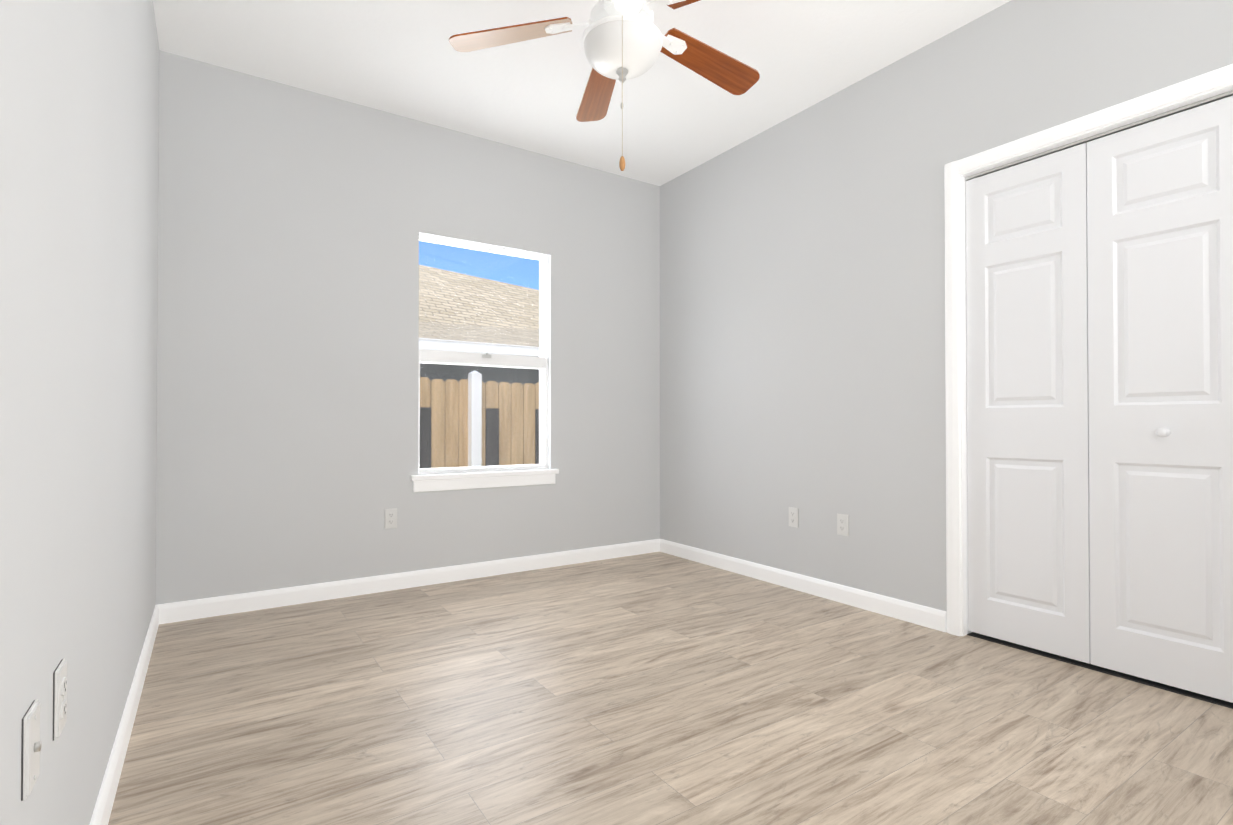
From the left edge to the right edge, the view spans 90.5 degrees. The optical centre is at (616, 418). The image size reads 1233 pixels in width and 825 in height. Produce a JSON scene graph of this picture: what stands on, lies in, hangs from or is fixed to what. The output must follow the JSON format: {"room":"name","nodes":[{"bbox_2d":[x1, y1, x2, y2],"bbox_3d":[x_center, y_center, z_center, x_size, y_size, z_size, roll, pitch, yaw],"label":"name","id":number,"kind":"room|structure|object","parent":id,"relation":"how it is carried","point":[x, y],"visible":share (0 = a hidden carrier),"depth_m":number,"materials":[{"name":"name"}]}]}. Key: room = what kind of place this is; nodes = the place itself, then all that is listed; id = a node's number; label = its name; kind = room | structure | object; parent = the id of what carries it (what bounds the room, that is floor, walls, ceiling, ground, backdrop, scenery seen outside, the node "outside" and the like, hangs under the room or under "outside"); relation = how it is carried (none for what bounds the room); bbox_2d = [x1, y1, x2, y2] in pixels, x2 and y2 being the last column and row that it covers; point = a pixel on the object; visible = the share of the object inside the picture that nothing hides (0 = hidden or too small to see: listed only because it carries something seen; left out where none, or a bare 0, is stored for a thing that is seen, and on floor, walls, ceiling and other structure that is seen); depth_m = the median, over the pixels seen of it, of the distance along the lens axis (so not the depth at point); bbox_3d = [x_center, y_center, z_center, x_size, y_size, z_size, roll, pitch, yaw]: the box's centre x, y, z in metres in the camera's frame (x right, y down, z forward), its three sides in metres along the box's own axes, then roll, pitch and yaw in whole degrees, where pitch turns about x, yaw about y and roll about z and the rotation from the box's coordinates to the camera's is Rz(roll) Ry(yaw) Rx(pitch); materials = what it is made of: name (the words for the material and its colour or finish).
{"room":"empty bedroom","nodes":[
{"label":"empty bedroom","id":0,"kind":"room"},
{"bbox_2d":[0,0,158,824],"bbox_3d":[-0.945,-0.411,0.909,0.150,2.740,4.710,0,-1,-34],"label":"wall","id":1,"kind":"structure","parent":0,"point":[79,135],"depth_m":1.15,"materials":[{"name":"grey paint"}]},
{"bbox_2d":[21,699,41,800],"bbox_3d":[-0.819,0.463,0.859,0.014,0.112,0.070,0,-1,-34],"label":"outlet","id":2,"kind":"object","parent":1,"relation":"attached to","point":[31,743],"visible":1,"depth_m":0.84,"materials":[{"name":"grey plastic"}]},
{"bbox_2d":[53,658,66,740],"bbox_3d":[-0.931,0.470,1.024,0.010,0.112,0.070,0,-1,-34],"label":"electrical outlet","id":3,"kind":"object","parent":1,"relation":"attached to","point":[59,697],"visible":1,"depth_m":1.01,"materials":[{"name":"grey plastic"}]},
{"bbox_2d":[90,603,165,824],"bbox_3d":[-0.877,0.913,0.942,0.014,0.092,4.710,0,-1,-34],"label":"baseboard","id":4,"kind":"structure","parent":1,"relation":"attached to","point":[105,800],"depth_m":1.75,"materials":[{"name":"white wood"}]},
{"bbox_2d":[156,50,659,604],"bbox_3d":[-0.973,-0.384,3.810,3.320,2.740,0.150,0,-1,-34],"label":"wall","id":5,"kind":"structure","parent":0,"point":[294,222],"depth_m":3.38,"materials":[{"name":"grey paint"}]},
{"bbox_2d":[384,508,396,528],"bbox_3d":[-1.290,0.573,3.493,0.070,0.112,0.010,0,-1,-34],"label":"electrical outlet","id":6,"kind":"object","parent":5,"relation":"attached to","point":[390,518],"visible":1,"depth_m":3.49,"materials":[{"name":"grey plastic"}]},
{"bbox_2d":[162,539,657,623],"bbox_3d":[-0.915,0.939,3.738,2.990,0.092,0.014,0,-1,-34],"label":"baseboard","id":7,"kind":"structure","parent":5,"relation":"attached to","point":[266,599],"depth_m":3.46,"materials":[{"name":"white wood"}]},
{"bbox_2d":[419,240,540,463],"bbox_3d":[-0.891,-0.378,3.967,0.990,1.550,0.020,0,-1,-34],"label":"window","id":8,"kind":"structure","parent":5,"relation":"in","point":[539,322],"depth_m":4.21,"materials":[{"name":"white plastic"}]},
{"bbox_2d":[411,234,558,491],"bbox_3d":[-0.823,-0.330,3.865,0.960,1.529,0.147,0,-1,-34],"label":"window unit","id":9,"kind":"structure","parent":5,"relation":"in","point":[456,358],"depth_m":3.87,"materials":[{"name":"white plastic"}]},
{"bbox_2d":[153,0,1010,185],"bbox_3d":[0.686,-1.831,2.009,4.070,0.120,5.010,0,-1,-34],"label":"ceiling","id":10,"kind":"structure","parent":0,"point":[404,58],"depth_m":3.01,"materials":[{"name":"white paint"}]},
{"bbox_2d":[449,0,759,170],"bbox_3d":[0.062,-1.323,2.361,1.256,0.890,1.299,0,-1,-34],"label":"ceiling fan","id":11,"kind":"object","parent":10,"relation":"hanging from","point":[623,41],"visible":1,"depth_m":2.35,"materials":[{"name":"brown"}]},
{"bbox_2d":[108,552,1232,824],"bbox_3d":[0.686,1.017,1.982,4.070,0.104,5.010,0,-1,-34],"label":"floor","id":12,"kind":"structure","parent":0,"point":[658,688],"depth_m":1.97,"materials":[{"name":"brown wood"}]},
{"bbox_2d":[660,0,1232,611],"bbox_3d":[1.693,-0.395,2.666,0.150,2.740,4.710,0,-1,-34],"label":"wall","id":13,"kind":"structure","parent":0,"point":[802,310],"depth_m":3.21,"materials":[{"name":"grey paint"}]},
{"bbox_2d":[789,507,798,527],"bbox_3d":[1.020,0.571,3.524,0.010,0.112,0.070,0,-1,-34],"label":"electrical outlet","id":14,"kind":"object","parent":13,"relation":"attached to","point":[793,517],"visible":1,"depth_m":3.52,"materials":[{"name":"grey plastic"}]},
{"bbox_2d":[658,539,946,631],"bbox_3d":[0.921,0.938,3.666,0.014,0.092,2.108,0,-1,-34],"label":"baseboard","id":15,"kind":"structure","parent":13,"relation":"attached to","point":[910,612],"depth_m":3.36,"materials":[{"name":"white wood"}]},
{"bbox_2d":[837,513,848,535],"bbox_3d":[1.203,0.567,3.249,0.010,0.112,0.070,0,-1,-34],"label":"electrical outlet","id":16,"kind":"object","parent":13,"relation":"attached to","point":[842,524],"visible":1,"depth_m":3.24,"materials":[{"name":"grey plastic"}]},
{"bbox_2d":[944,64,1232,635],"bbox_3d":[2.123,-0.076,2.017,0.151,2.090,1.880,0,-1,-34],"label":"door frame","id":17,"kind":"structure","parent":13,"relation":"attached to","point":[1226,91],"depth_m":2.74,"materials":[{"name":"white wood"}]},
{"bbox_2d":[966,96,1232,702],"bbox_3d":[2.087,-0.074,1.994,0.077,2.045,1.832,0,-1,-34],"label":"closet doors","id":18,"kind":"structure","parent":13,"relation":"in","point":[1099,295],"depth_m":2.32,"materials":[{"name":"white wood"}]},
{"label":"outside","id":19,"kind":"structure","parent":0,"visible":0},
{"bbox_3d":[-11.575,1.692,21.505,55.000,0.200,41.090,0,-1,-34],"label":"ground","id":20,"kind":"structure","parent":19,"visible":0},
{"bbox_2d":[468,370,481,466],"bbox_3d":[-1.500,0.471,6.463,0.150,1.960,0.150,0,-1,-34],"label":"fence post","id":21,"kind":"object","parent":20,"relation":"on","point":[476,390],"depth_m":6.43,"materials":[{"name":"white plastic"}]},
{"bbox_2d":[419,377,538,468],"bbox_3d":[-1.571,0.516,6.560,23.080,1.872,0.166,0,-1,-34],"label":"fence","id":22,"kind":"object","parent":20,"relation":"on","point":[519,429],"depth_m":6.58,"materials":[{"name":"beige wood"}]},
{"bbox_2d":[419,265,538,458],"bbox_3d":[-4.566,-1.492,13.712,28.900,6.020,9.580,0,-1,-34],"label":"neighbouring house","id":23,"kind":"structure","parent":20,"relation":"on","point":[459,294],"depth_m":12.14,"materials":[{"name":"grey"}]}
]}

